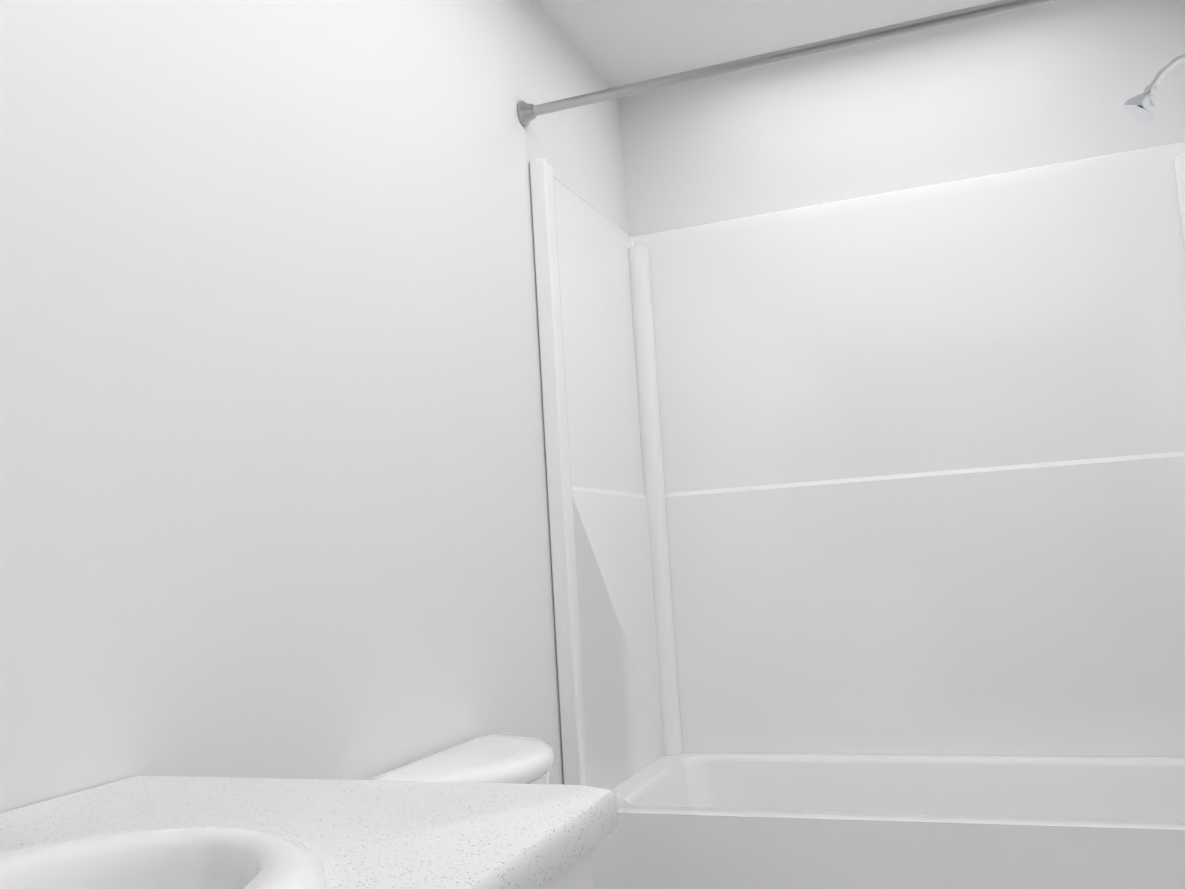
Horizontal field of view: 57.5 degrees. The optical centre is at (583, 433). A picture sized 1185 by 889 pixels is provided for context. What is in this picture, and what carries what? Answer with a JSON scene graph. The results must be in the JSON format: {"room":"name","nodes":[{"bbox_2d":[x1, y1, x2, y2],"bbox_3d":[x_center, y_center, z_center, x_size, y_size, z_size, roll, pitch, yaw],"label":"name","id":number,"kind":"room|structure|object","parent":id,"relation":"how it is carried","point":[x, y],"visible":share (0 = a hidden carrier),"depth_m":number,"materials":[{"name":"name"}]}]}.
{"room":"bathroom","nodes":[
{"label":"bathroom","id":0,"kind":"room"},
{"bbox_2d":[0,0,627,812],"bbox_3d":[-0.541,0.032,1.530,0.100,2.507,3.895,-6,-7,21],"label":"wall","id":1,"kind":"structure","parent":0,"point":[272,474],"depth_m":1.62,"materials":[{"name":"white paint"}]},
{"bbox_2d":[517,0,1056,125],"bbox_3d":[0.570,-0.851,2.342,1.548,0.060,0.060,-6,-7,21],"label":"shower rod","id":2,"kind":"object","parent":1,"relation":"attached to","point":[527,113],"visible":1,"depth_m":2.39,"materials":[{"name":"silver metal"}]},
{"bbox_2d":[535,0,998,87],"bbox_3d":[0.543,-1.371,1.230,2.800,0.080,4.095,-6,-7,21],"label":"ceiling","id":3,"kind":"structure","parent":0,"point":[616,43],"depth_m":2.97,"materials":[{"name":"white paint"}]},
{"bbox_2d":[619,0,1184,236],"bbox_3d":[1.362,0.069,2.821,2.500,2.507,0.100,-6,-7,21],"label":"wall","id":4,"kind":"structure","parent":0,"point":[1054,82],"depth_m":3.04,"materials":[{"name":"white paint"}]},
{"bbox_3d":[0.695,1.184,0.933,2.800,0.060,4.095,-6,-7,21],"label":"floor","id":5,"kind":"structure","parent":0,"visible":0},
{"bbox_2d":[0,776,618,888],"bbox_3d":[-0.422,0.667,0.641,0.634,1.030,1.105,-6,-7,21],"label":"bathroom vanity","id":6,"kind":"object","parent":5,"relation":"on","point":[157,832],"visible":1,"depth_m":0.94,"materials":[{"name":"speckled white quartz stone"},{"name":"white painted wood"},{"name":"chrome"}]},
{"bbox_2d":[0,826,326,888],"bbox_3d":[-0.393,0.393,0.658,0.410,0.172,0.560,-6,-7,21],"label":"sink","id":7,"kind":"object","parent":6,"relation":"in","point":[182,857],"depth_m":0.87,"materials":[{"name":"white ceramic"}]},
{"bbox_2d":[366,733,554,783],"bbox_3d":[0.080,0.902,1.730,0.724,0.755,0.510,-6,-7,21],"label":"toilet","id":8,"kind":"object","parent":5,"relation":"on","point":[501,758],"visible":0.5,"depth_m":1.81,"materials":[{"name":"white ceramic"}]},
{"bbox_2d":[530,54,1184,888],"bbox_3d":[0.776,0.260,2.576,1.550,2.142,0.749,-6,-7,21],"label":"shower","id":9,"kind":"object","parent":5,"relation":"on","point":[868,536],"visible":0.98,"depth_m":2.85,"materials":[{"name":"white plastic"}]}
]}

